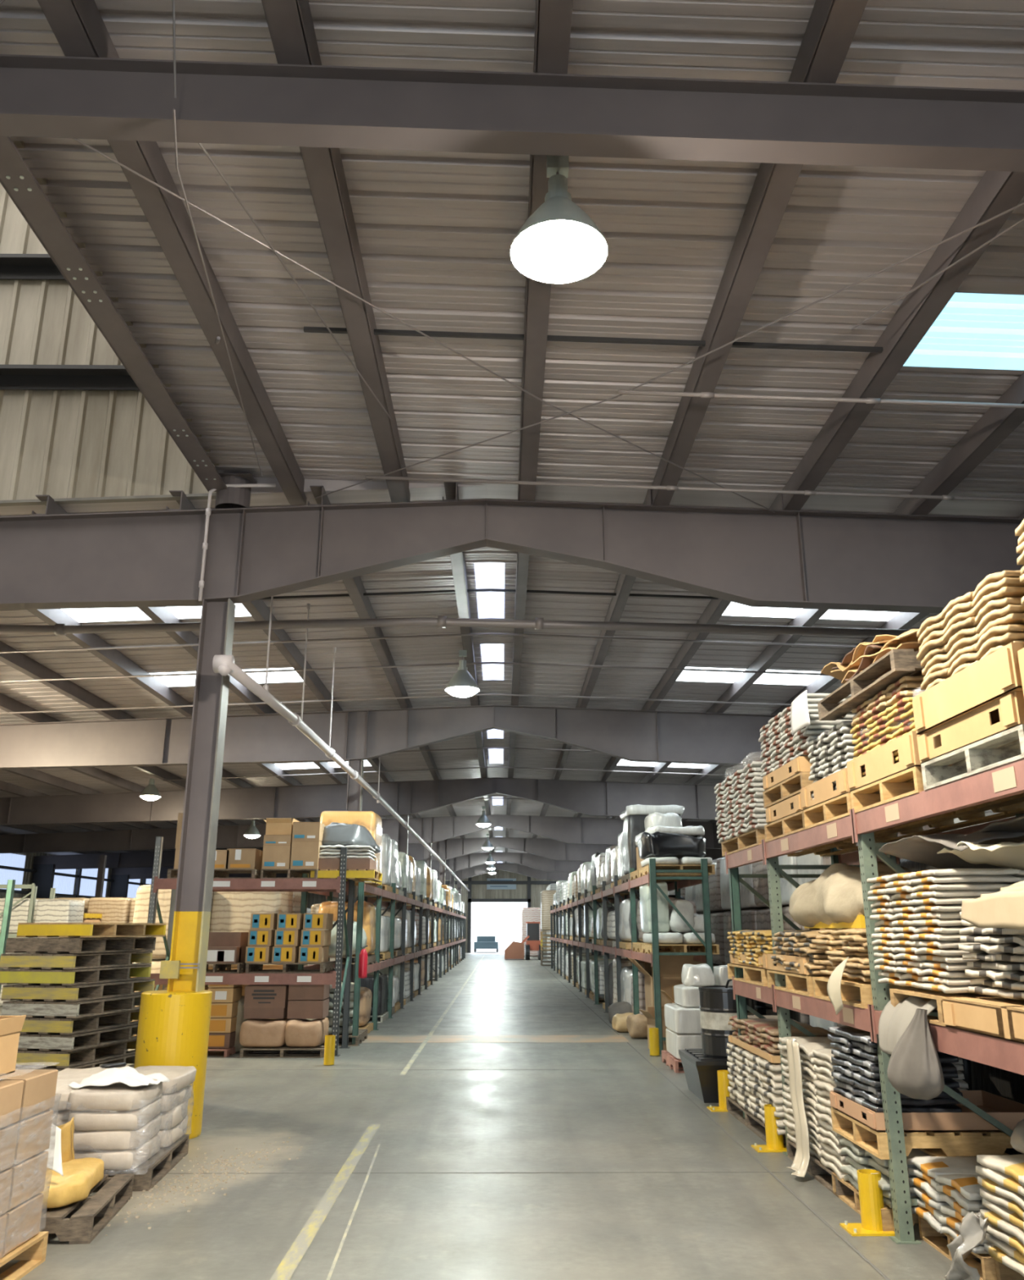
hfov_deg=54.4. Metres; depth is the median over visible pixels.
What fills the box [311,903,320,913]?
load
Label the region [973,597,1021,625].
paper bag
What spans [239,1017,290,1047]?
sack
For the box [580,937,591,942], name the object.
pallet
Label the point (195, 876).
steel column
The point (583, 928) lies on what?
load
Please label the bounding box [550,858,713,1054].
rack
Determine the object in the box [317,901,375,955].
load
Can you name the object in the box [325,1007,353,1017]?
sack
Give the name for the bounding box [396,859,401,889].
load
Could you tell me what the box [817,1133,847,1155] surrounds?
paper bag
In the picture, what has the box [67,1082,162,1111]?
sack
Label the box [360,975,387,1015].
load
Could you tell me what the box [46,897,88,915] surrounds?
load
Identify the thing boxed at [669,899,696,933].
sack
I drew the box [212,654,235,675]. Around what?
pipe fitting
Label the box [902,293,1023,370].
skylight
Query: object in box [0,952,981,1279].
floor
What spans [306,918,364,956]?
load
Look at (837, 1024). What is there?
load
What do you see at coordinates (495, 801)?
window
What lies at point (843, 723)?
paper bag
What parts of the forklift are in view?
lift arm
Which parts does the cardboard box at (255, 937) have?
blue panel, yellow panel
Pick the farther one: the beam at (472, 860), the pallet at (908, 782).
the beam at (472, 860)
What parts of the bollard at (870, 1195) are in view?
plate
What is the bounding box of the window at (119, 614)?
[61,603,251,622]
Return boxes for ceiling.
[0,0,1023,504]
[0,485,1023,862]
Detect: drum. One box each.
[697,978,755,1057]
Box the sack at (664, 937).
[642,932,681,943]
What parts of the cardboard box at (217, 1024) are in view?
orange panel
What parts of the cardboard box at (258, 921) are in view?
blue panel, yellow panel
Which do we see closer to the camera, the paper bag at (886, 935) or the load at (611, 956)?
the paper bag at (886, 935)
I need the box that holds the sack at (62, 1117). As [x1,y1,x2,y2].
[52,1109,71,1126]
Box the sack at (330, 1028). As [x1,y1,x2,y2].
[328,1024,352,1034]
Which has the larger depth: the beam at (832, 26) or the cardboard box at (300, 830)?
the cardboard box at (300, 830)
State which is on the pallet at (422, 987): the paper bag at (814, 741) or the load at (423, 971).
the load at (423, 971)
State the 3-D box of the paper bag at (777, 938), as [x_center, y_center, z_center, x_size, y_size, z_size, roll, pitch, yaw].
[2.383,2.396,7.997,0.508,0.053,0.345,0,-16,0]
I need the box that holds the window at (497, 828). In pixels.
[493,826,502,830]
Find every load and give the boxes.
[0,897,38,933]
[0,897,46,933]
[0,983,17,1006]
[34,898,84,922]
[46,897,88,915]
[82,918,100,922]
[86,897,133,923]
[128,897,135,923]
[129,958,164,1035]
[132,884,213,958]
[209,891,293,932]
[291,891,301,929]
[306,907,311,929]
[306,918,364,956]
[307,957,334,968]
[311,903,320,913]
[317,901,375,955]
[320,810,382,872]
[358,986,372,1026]
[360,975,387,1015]
[364,833,391,885]
[366,973,399,1003]
[367,963,404,1000]
[372,915,389,952]
[375,908,411,947]
[386,977,394,1007]
[388,915,401,949]
[390,838,398,888]
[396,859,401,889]
[397,852,408,892]
[397,917,407,949]
[400,962,419,991]
[404,959,425,986]
[404,968,413,990]
[404,969,410,998]
[407,855,415,891]
[407,860,412,893]
[408,957,427,980]
[413,928,415,946]
[413,951,438,977]
[413,957,430,981]
[414,859,426,898]
[414,866,419,897]
[414,911,418,944]
[415,915,426,945]
[424,866,431,901]
[427,920,431,943]
[429,871,435,901]
[429,947,448,965]
[431,870,437,903]
[433,920,436,942]
[436,879,441,904]
[437,952,447,969]
[437,955,444,972]
[438,918,440,941]
[439,887,444,906]
[441,884,449,908]
[443,888,448,907]
[448,885,451,908]
[448,948,453,964]
[451,888,456,911]
[451,891,455,910]
[451,894,453,909]
[456,889,458,910]
[457,893,460,912]
[461,901,463,911]
[521,907,542,956]
[540,890,567,930]
[546,937,548,960]
[547,937,550,960]
[548,883,555,890]
[549,939,571,963]
[554,892,555,906]
[555,880,568,902]
[555,951,556,968]
[556,881,563,905]
[557,946,577,969]
[560,880,567,903]
[560,915,563,935]
[561,885,564,902]
[561,946,585,972]
[564,880,568,902]
[564,955,568,976]
[566,911,572,934]
[567,951,591,976]
[568,871,577,899]
[568,916,576,936]
[571,881,573,897]
[571,955,578,979]
[573,874,577,897]
[574,906,584,933]
[576,911,584,937]
[576,955,604,981]
[577,866,582,895]
[577,960,582,984]
[580,862,591,894]
[581,960,586,988]
[582,862,591,894]
[582,916,585,937]
[583,902,613,937]
[586,868,592,893]
[589,958,614,988]
[589,959,613,992]
[590,853,600,889]
[591,915,593,937]
[593,961,608,997]
[595,853,605,888]
[595,907,603,939]
[600,859,607,884]
[601,906,614,939]
[603,970,609,1004]
[605,844,617,884]
[607,911,615,940]
[607,961,613,1004]
[608,946,615,959]
[609,844,619,882]
[612,959,644,1002]
[613,911,624,941]
[617,831,625,879]
[618,896,635,942]
[620,965,644,1009]
[622,814,681,874]
[629,894,674,942]
[630,968,645,1013]
[635,895,695,941]
[668,889,674,895]
[680,887,684,897]
[684,884,713,913]
[694,884,722,911]
[707,858,743,911]
[710,911,725,964]
[719,856,759,910]
[723,910,741,964]
[737,863,785,908]
[740,909,756,929]
[752,859,789,906]
[755,907,771,929]
[777,852,798,905]
[782,906,801,930]
[796,850,822,884]
[800,989,808,1024]
[801,925,817,930]
[808,1014,835,1034]
[835,1022,844,1026]
[842,862,886,873]
[899,858,939,871]
[930,1009,976,1156]
[970,1060,1023,1154]
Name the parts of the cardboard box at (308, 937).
blue panel, yellow panel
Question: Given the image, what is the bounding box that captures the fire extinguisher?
[358,945,368,977]
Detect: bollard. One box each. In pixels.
[323,1035,335,1065]
[648,1027,659,1055]
[706,1070,731,1111]
[751,1103,786,1151]
[839,1168,894,1235]
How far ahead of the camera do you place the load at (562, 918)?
37.05 m
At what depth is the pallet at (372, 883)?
16.15 m
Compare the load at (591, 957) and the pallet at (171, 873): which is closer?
the pallet at (171, 873)
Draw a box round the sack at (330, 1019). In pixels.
[305,1016,352,1026]
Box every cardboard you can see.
[824,631,917,686]
[829,641,862,671]
[831,647,886,680]
[839,631,921,679]
[847,643,875,666]
[848,649,918,678]
[871,645,918,675]
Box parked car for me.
[473,936,497,951]
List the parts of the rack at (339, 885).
post, post, post, post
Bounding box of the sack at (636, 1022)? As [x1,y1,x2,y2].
[625,1012,647,1038]
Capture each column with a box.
[30,864,54,897]
[74,868,82,897]
[94,854,106,897]
[109,875,128,897]
[142,878,146,884]
[166,598,235,991]
[214,473,257,508]
[341,759,364,982]
[394,814,408,957]
[422,843,431,950]
[438,859,445,946]
[448,871,454,942]
[456,879,461,941]
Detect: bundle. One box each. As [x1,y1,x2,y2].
[644,812,681,828]
[1008,1114,1023,1155]
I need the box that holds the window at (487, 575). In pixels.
[474,563,504,618]
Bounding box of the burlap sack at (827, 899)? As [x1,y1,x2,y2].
[787,867,914,928]
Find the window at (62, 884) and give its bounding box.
[53,868,75,894]
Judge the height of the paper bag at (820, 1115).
0.078 m
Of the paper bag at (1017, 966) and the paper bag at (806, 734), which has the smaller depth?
the paper bag at (1017, 966)
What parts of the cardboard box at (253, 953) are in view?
blue panel, yellow panel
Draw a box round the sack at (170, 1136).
[155,1116,187,1147]
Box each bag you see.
[40,1160,104,1208]
[57,1116,75,1164]
[728,1014,777,1022]
[735,929,765,936]
[739,1018,800,1026]
[742,782,763,791]
[742,802,793,811]
[743,767,763,776]
[743,786,764,796]
[744,791,780,802]
[744,807,793,817]
[744,813,765,822]
[745,797,763,805]
[745,822,782,831]
[747,1022,812,1032]
[754,929,804,936]
[755,935,772,941]
[755,948,773,954]
[756,944,772,950]
[758,1059,781,1071]
[760,1032,778,1042]
[760,1044,779,1053]
[760,1088,783,1104]
[761,1026,834,1036]
[768,711,782,724]
[768,726,782,737]
[769,954,785,960]
[770,741,783,752]
[771,936,787,942]
[771,945,793,951]
[773,930,802,937]
[778,1035,833,1044]
[781,740,797,750]
[781,946,799,952]
[782,743,796,755]
[782,936,804,942]
[782,941,801,947]
[782,960,798,967]
[784,966,799,972]
[792,729,829,742]
[792,946,824,953]
[793,724,834,737]
[794,741,808,753]
[794,930,824,937]
[795,736,817,748]
[796,942,822,948]
[796,961,826,968]
[798,1042,837,1057]
[800,952,831,959]
[800,1057,824,1071]
[807,735,819,746]
[807,743,822,753]
[808,747,821,758]
[808,770,823,780]
[809,759,823,770]
[809,765,825,775]
[812,938,835,944]
[812,1048,838,1063]
[813,1057,839,1071]
[813,1079,835,1092]
[813,1110,831,1125]
[815,933,839,940]
[815,944,837,950]
[815,1072,838,1087]
[817,728,830,741]
[817,734,833,746]
[817,928,839,935]
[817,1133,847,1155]
[818,746,835,759]
[818,959,840,966]
[818,1126,844,1145]
[819,968,833,974]
[820,740,832,751]
[820,1141,848,1161]
[820,1149,850,1170]
[820,1156,847,1179]
[821,753,836,764]
[822,759,835,768]
[822,765,835,777]
[825,949,858,955]
[827,955,859,962]
[827,1025,867,1036]
[827,1033,860,1048]
[828,939,854,946]
[829,726,853,738]
[830,720,852,733]
[830,1041,851,1053]
[831,733,857,746]
[831,739,857,751]
[831,928,855,935]
[831,945,850,951]
[831,1048,858,1060]
[831,1056,859,1071]
[831,1064,857,1076]
[831,1071,857,1085]
[833,746,854,756]
[833,752,857,764]
[834,1078,862,1096]
[835,758,853,769]
[839,933,866,941]
[839,1137,876,1155]
[840,1146,872,1164]
[840,1164,857,1183]
[841,945,867,951]
[844,928,884,934]
[844,955,868,964]
[844,961,869,968]
[845,1155,874,1168]
[846,968,870,976]
[846,1031,876,1047]
[847,973,870,981]
[848,941,866,946]
[848,1055,956,1072]
[849,720,871,733]
[850,711,874,726]
[850,1064,958,1079]
[851,699,869,713]
[851,732,871,744]
[851,1040,946,1053]
[851,1048,958,1062]
[851,1071,959,1088]
[852,707,866,719]
[852,728,871,738]
[852,1096,961,1112]
[853,739,875,751]
[853,742,874,755]
[853,1080,962,1098]
[853,1088,960,1106]
[864,1148,930,1167]
[866,694,891,711]
[866,701,892,715]
[866,709,890,723]
[866,715,891,728]
[866,875,893,883]
[866,888,897,895]
[866,1158,917,1177]
[867,893,900,901]
[868,689,890,702]
[868,721,897,735]
[868,726,896,741]
[869,881,893,889]
[869,912,900,919]
[870,900,897,908]
[871,733,894,746]
[871,906,899,914]
[871,932,902,939]
[871,938,902,946]
[872,945,902,952]
[873,951,902,959]
[873,957,910,966]
[874,920,898,927]
[874,925,901,933]
[874,964,900,972]
[877,970,909,979]
[878,977,910,986]
[878,995,944,1099]
[884,675,924,693]
[884,884,916,893]
[885,681,922,697]
[885,697,912,711]
[886,688,924,705]
[886,702,912,719]
[886,871,917,881]
[887,879,916,887]
[888,708,913,724]
[890,892,919,900]
[890,899,919,906]
[891,716,914,730]
[891,912,921,919]
[891,919,924,926]
[891,925,920,933]
[892,722,915,737]
[892,905,925,912]
[892,932,928,940]
[893,938,922,946]
[893,946,926,954]
[893,952,934,961]
[895,966,928,975]
[896,959,928,968]
[899,979,925,989]
[900,973,934,982]
[906,1155,982,1178]
[907,1167,945,1188]
[907,1177,944,1200]
[909,868,1020,878]
[909,875,1019,884]
[909,1185,949,1208]
[910,890,999,898]
[911,883,1012,892]
[911,897,977,905]
[911,918,968,926]
[911,932,970,940]
[911,1206,947,1232]
[913,904,961,912]
[914,911,960,919]
[914,946,969,955]
[915,925,968,933]
[915,940,981,948]
[916,613,943,637]
[916,636,947,660]
[917,620,945,644]
[918,629,942,651]
[919,954,979,963]
[919,982,983,993]
[920,644,948,666]
[920,666,950,689]
[920,961,984,970]
[920,968,976,978]
[921,653,949,675]
[921,975,975,985]
[923,660,949,679]
[934,1173,983,1199]
[935,1184,989,1210]
[937,1193,979,1216]
[937,1215,991,1244]
[938,1204,964,1222]
[939,1225,993,1253]
[940,591,973,618]
[941,601,972,627]
[942,608,977,635]
[942,616,977,642]
[944,626,978,651]
[946,634,978,659]
[946,652,979,675]
[947,643,977,666]
[951,660,977,675]
[958,943,1005,954]
[959,925,1008,935]
[960,933,1006,944]
[962,951,1006,961]
[964,968,1008,981]
[966,960,1015,970]
[968,985,1009,997]
[969,977,1001,987]
[971,570,1020,599]
[971,577,1023,608]
[971,586,1023,615]
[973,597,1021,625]
[974,623,1023,650]
[974,1164,1023,1194]
[975,604,1023,633]
[975,632,1023,659]
[976,1154,1023,1186]
[977,613,1023,640]
[977,1176,1023,1208]
[979,1187,1023,1220]
[979,1208,1023,1244]
[980,640,1023,659]
[982,1198,1023,1229]
[983,1243,1023,1276]
[985,928,1023,935]
[985,1222,1023,1256]
[985,1232,1023,1263]
[987,943,1023,954]
[989,935,1023,946]
[994,970,1023,982]
[994,979,1023,991]
[995,952,1023,962]
[997,962,1023,972]
[997,989,1023,999]
[1010,870,1023,876]
[1014,519,1023,536]
[1016,541,1023,554]
[1016,551,1023,564]
[1017,531,1023,545]
[1017,1175,1023,1185]
[1019,573,1023,582]
[1020,565,1023,575]
[1020,1187,1023,1196]
[1021,595,1023,605]
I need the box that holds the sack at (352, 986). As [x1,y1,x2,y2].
[329,982,360,992]
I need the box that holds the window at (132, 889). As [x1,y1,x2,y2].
[127,879,140,897]
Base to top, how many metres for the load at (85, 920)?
1.961 m
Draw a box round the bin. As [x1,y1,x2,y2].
[678,1048,732,1102]
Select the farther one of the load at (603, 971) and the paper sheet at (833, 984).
the load at (603, 971)
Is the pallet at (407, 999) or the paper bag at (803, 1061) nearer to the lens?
the paper bag at (803, 1061)
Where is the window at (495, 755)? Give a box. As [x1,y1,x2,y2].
[488,748,502,764]
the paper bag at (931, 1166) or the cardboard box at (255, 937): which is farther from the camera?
the cardboard box at (255, 937)
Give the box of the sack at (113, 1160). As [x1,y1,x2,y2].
[73,1134,162,1170]
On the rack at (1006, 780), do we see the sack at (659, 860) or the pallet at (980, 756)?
the pallet at (980, 756)
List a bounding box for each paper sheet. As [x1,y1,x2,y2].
[44,1124,63,1176]
[67,1066,169,1088]
[790,689,809,735]
[826,956,848,1014]
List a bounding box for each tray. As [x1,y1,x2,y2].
[728,1035,780,1063]
[729,954,763,968]
[761,953,830,975]
[762,755,812,791]
[764,793,802,823]
[800,768,875,810]
[829,1089,1023,1131]
[846,730,951,791]
[942,999,1023,1043]
[1017,647,1023,656]
[1017,647,1023,695]
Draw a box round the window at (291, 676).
[149,667,302,686]
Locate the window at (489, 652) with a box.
[480,644,503,679]
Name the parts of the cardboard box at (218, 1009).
orange panel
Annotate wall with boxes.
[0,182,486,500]
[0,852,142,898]
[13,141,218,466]
[306,869,602,952]
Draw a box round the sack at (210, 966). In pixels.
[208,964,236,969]
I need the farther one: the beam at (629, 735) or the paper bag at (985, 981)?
the beam at (629, 735)
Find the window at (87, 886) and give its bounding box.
[79,867,108,897]
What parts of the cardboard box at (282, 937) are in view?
blue panel, yellow panel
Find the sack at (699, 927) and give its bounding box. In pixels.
[691,913,704,932]
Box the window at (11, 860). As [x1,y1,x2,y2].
[0,853,26,890]
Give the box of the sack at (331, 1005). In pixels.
[328,1000,353,1008]
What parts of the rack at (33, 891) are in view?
post, post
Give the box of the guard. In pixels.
[133,990,212,1138]
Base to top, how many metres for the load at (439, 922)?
0.811 m
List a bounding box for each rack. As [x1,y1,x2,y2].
[0,880,15,992]
[0,883,55,999]
[134,836,355,1056]
[297,873,466,1045]
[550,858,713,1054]
[724,758,1023,1244]
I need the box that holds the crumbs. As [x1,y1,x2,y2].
[105,1136,302,1235]
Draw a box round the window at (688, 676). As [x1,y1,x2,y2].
[675,666,823,685]
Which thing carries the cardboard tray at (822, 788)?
on the pallet at (839, 806)
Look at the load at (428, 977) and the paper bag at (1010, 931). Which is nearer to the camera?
the paper bag at (1010, 931)
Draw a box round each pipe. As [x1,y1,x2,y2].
[0,615,917,636]
[0,632,844,653]
[0,662,833,682]
[8,693,791,713]
[163,766,729,781]
[198,483,275,601]
[228,661,469,891]
[365,475,1023,502]
[398,746,593,752]
[474,797,523,799]
[617,390,1023,408]
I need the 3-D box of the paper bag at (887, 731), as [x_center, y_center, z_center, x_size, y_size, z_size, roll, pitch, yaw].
[2.430,0.561,5.914,0.512,0.052,0.334,0,-16,0]
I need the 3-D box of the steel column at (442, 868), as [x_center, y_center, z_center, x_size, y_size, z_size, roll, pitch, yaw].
[-3.271,12.684,46.269,0.266,4.810,0.220,0,-16,-1]
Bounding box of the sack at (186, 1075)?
[132,1066,195,1093]
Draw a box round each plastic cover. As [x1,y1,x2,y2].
[321,821,379,853]
[634,831,644,846]
[638,831,709,860]
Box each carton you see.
[664,1004,701,1033]
[665,1027,702,1059]
[673,983,716,1007]
[680,963,715,986]
[712,964,732,985]
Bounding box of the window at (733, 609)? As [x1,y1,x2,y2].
[721,601,897,621]
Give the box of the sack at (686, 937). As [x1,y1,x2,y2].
[678,932,716,943]
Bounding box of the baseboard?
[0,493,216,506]
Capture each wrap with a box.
[0,1063,56,1248]
[53,1080,195,1172]
[726,751,756,776]
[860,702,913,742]
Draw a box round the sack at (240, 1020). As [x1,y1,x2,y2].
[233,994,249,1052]
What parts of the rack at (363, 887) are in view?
post, post, post, post, post, post, post, post, post, post, post, post, post, post, post, post, post, post, post, post, post, post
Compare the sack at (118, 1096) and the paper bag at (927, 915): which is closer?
the paper bag at (927, 915)
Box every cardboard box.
[0,1014,26,1075]
[0,1069,57,1120]
[0,1080,23,1128]
[0,1124,18,1171]
[0,1168,13,1214]
[0,1213,7,1257]
[2,1192,43,1256]
[8,1151,48,1210]
[12,1109,53,1164]
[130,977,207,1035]
[163,986,208,990]
[173,848,179,868]
[174,829,181,848]
[177,813,182,829]
[206,946,241,963]
[208,932,248,962]
[208,972,243,987]
[208,986,242,1002]
[208,1016,236,1032]
[208,1031,235,1048]
[210,1001,238,1017]
[214,849,229,868]
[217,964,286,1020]
[225,848,262,870]
[243,984,288,1008]
[243,1007,287,1018]
[244,946,272,962]
[247,929,275,946]
[249,913,277,928]
[262,844,291,869]
[263,817,299,835]
[263,835,292,844]
[271,945,300,962]
[274,929,301,946]
[276,913,303,928]
[286,998,328,1018]
[288,984,329,999]
[290,840,322,869]
[292,822,326,841]
[297,945,328,962]
[300,929,331,946]
[302,913,333,928]
[318,858,376,870]
[627,955,706,1010]
[635,846,643,869]
[638,1006,666,1049]
[660,985,676,1004]
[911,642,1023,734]
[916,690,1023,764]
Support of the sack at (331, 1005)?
on the sack at (331, 1011)
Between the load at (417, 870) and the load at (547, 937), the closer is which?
the load at (417, 870)
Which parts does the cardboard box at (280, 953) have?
blue panel, yellow panel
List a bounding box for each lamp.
[139,778,160,800]
[244,820,260,838]
[444,649,479,697]
[475,805,490,826]
[481,833,493,849]
[485,850,494,864]
[486,863,495,870]
[488,869,495,874]
[510,155,607,284]
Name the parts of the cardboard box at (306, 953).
blue panel, yellow panel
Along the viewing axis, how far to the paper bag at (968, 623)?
4.84 m
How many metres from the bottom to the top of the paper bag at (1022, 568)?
0.086 m
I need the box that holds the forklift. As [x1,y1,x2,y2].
[504,921,542,959]
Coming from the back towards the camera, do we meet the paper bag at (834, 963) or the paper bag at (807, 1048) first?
the paper bag at (807, 1048)
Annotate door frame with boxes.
[444,875,557,952]
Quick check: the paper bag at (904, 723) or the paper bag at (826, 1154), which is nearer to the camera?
the paper bag at (904, 723)
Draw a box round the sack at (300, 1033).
[284,1017,328,1047]
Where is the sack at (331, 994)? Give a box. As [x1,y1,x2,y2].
[328,991,353,1000]
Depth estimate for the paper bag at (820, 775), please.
7.09 m
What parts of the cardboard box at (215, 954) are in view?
white panel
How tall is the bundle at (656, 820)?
0.358 m
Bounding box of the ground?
[471,942,511,952]
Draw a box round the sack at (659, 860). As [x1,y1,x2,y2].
[640,856,679,867]
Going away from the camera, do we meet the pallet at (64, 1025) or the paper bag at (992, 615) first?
the paper bag at (992, 615)
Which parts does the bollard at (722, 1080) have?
plate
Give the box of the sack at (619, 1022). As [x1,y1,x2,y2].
[612,1011,630,1031]
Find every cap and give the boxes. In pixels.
[621,805,684,819]
[644,825,704,835]
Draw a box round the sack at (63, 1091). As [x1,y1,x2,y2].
[48,1077,83,1110]
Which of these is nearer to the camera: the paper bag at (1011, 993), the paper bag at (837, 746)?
the paper bag at (1011, 993)
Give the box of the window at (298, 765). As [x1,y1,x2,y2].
[275,760,371,769]
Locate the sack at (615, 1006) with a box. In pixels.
[606,1001,631,1024]
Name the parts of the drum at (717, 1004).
hose handle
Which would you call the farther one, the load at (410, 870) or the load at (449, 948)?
the load at (449, 948)
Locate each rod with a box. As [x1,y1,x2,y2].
[72,138,546,404]
[197,142,391,420]
[315,396,615,498]
[546,402,774,512]
[615,202,1023,398]
[850,218,1023,330]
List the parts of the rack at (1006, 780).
post, post, post, post, post, foot plate, post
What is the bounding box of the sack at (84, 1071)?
[57,1065,122,1078]
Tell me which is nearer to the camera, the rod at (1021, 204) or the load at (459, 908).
the rod at (1021, 204)
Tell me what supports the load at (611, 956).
on the floor
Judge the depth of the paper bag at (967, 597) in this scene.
4.87 m
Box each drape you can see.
[960,889,1023,929]
[980,885,1023,897]
[1000,880,1023,890]
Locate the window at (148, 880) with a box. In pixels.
[146,878,151,884]
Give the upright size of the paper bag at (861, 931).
0.048 m
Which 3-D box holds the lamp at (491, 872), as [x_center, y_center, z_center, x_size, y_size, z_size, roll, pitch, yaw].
[-1.303,15.019,65.395,0.530,0.739,0.530,0,-16,-1]
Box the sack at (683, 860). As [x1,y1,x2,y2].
[678,857,711,864]
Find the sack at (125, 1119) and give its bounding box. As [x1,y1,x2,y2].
[67,1097,159,1130]
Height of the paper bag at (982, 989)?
0.056 m
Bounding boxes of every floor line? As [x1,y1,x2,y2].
[269,1124,380,1279]
[325,955,484,1279]
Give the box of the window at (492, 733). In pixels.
[486,728,503,738]
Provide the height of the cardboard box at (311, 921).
0.225 m
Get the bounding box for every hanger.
[262,595,273,691]
[301,603,310,719]
[328,647,336,755]
[376,756,380,803]
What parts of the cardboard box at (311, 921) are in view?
blue panel, yellow panel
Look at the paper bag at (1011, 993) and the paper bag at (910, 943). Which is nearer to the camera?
the paper bag at (1011, 993)
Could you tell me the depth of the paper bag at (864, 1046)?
6.11 m
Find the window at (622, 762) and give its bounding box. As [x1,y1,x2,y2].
[617,759,707,768]
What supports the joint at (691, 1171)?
on the floor
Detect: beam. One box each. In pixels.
[0,53,1023,172]
[0,136,226,491]
[0,253,65,279]
[0,364,139,390]
[0,499,1023,613]
[0,640,315,822]
[0,693,266,823]
[0,705,775,768]
[0,777,717,825]
[0,780,216,848]
[0,814,939,853]
[0,832,104,853]
[0,865,151,885]
[0,888,102,898]
[1,768,177,825]
[2,824,150,852]
[26,608,303,786]
[31,494,386,818]
[32,836,722,869]
[37,0,306,504]
[63,822,175,850]
[67,767,239,825]
[111,852,591,879]
[165,490,420,817]
[228,862,570,879]
[257,588,718,599]
[261,0,409,502]
[303,326,882,352]
[307,485,465,838]
[442,481,495,862]
[504,552,528,862]
[517,0,573,501]
[532,488,652,838]
[573,493,783,817]
[606,508,897,818]
[650,0,867,506]
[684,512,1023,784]
[782,170,1023,510]
[897,372,1023,515]
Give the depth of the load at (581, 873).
28.23 m
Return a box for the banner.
[486,878,515,888]
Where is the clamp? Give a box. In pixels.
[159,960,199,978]
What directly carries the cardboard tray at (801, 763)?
on the pallet at (788, 788)
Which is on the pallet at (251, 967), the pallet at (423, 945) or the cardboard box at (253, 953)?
the cardboard box at (253, 953)
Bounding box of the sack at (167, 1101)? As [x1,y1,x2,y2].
[157,1084,191,1111]
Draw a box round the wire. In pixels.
[172,0,262,477]
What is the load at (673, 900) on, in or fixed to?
on the pallet at (636, 946)
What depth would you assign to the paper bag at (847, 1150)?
6.24 m
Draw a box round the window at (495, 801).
[492,796,502,804]
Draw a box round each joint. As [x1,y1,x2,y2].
[166,1171,794,1173]
[206,1069,317,1070]
[526,982,571,983]
[533,957,889,1279]
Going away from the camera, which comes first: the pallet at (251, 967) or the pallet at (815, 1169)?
the pallet at (815, 1169)
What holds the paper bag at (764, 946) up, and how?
on the paper bag at (762, 950)
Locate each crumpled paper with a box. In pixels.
[936,841,1023,870]
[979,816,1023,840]
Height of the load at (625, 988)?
0.910 m
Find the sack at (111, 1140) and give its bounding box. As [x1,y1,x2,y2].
[73,1114,160,1151]
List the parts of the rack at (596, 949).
post, post, post, post, post, post, post, post, post, post, post, post, post, post, post, post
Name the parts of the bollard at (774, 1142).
plate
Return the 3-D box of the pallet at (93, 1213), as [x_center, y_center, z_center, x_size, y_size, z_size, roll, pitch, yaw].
[-2.985,3.446,6.030,1.100,0.140,1.020,2,-16,-7]
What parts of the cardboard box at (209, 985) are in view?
orange panel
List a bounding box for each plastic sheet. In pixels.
[785,1038,809,1177]
[878,830,1023,869]
[943,1211,988,1279]
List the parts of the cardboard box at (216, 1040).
orange panel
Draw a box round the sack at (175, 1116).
[158,1098,190,1129]
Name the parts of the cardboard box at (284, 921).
blue panel, yellow panel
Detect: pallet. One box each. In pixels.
[0,951,152,968]
[0,964,151,985]
[0,978,155,1001]
[0,1231,48,1279]
[1,994,141,1017]
[4,937,155,953]
[15,1035,136,1067]
[15,1050,135,1070]
[16,922,166,937]
[17,1023,137,1051]
[19,1008,139,1035]
[39,1173,133,1244]
[83,912,102,919]
[93,1133,189,1191]
[167,868,265,878]
[205,961,247,973]
[207,1046,235,1057]
[239,1042,324,1057]
[244,960,333,973]
[260,868,323,878]
[310,869,382,882]
[327,1029,367,1045]
[328,955,375,964]
[334,951,390,959]
[346,880,382,885]
[358,1022,373,1033]
[364,884,392,893]
[364,888,398,894]
[364,889,404,896]
[367,892,408,897]
[368,949,401,955]
[368,1011,388,1022]
[370,893,413,899]
[381,896,417,901]
[384,896,420,902]
[386,1007,395,1014]
[387,947,411,953]
[393,1003,399,1012]
[395,898,426,904]
[403,995,409,1004]
[406,901,431,906]
[414,944,426,949]
[420,985,424,991]
[540,931,553,935]
[540,938,559,942]
[540,942,568,946]
[540,946,556,950]
[540,950,553,954]
[540,953,553,958]
[540,961,553,965]
[573,897,601,902]
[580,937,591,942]
[586,892,614,897]
[588,992,603,999]
[592,995,604,1004]
[595,888,629,894]
[595,938,600,945]
[600,887,629,893]
[604,883,639,891]
[606,940,622,946]
[610,882,639,888]
[612,941,628,946]
[617,879,639,887]
[618,942,631,949]
[621,873,674,884]
[626,942,689,949]
[630,869,682,880]
[631,942,702,952]
[638,864,715,877]
[640,942,719,954]
[661,1049,684,1072]
[720,828,882,856]
[725,1096,786,1143]
[727,963,767,986]
[762,771,813,808]
[764,810,951,842]
[766,969,830,996]
[786,1138,853,1196]
[802,792,1015,830]
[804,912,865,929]
[812,977,919,1008]
[817,648,924,720]
[830,1106,1014,1159]
[831,1172,918,1231]
[849,766,1023,813]
[888,988,1023,1039]
[917,1215,996,1279]
[920,724,1023,790]
[994,1259,1023,1279]
[1006,1006,1023,1043]

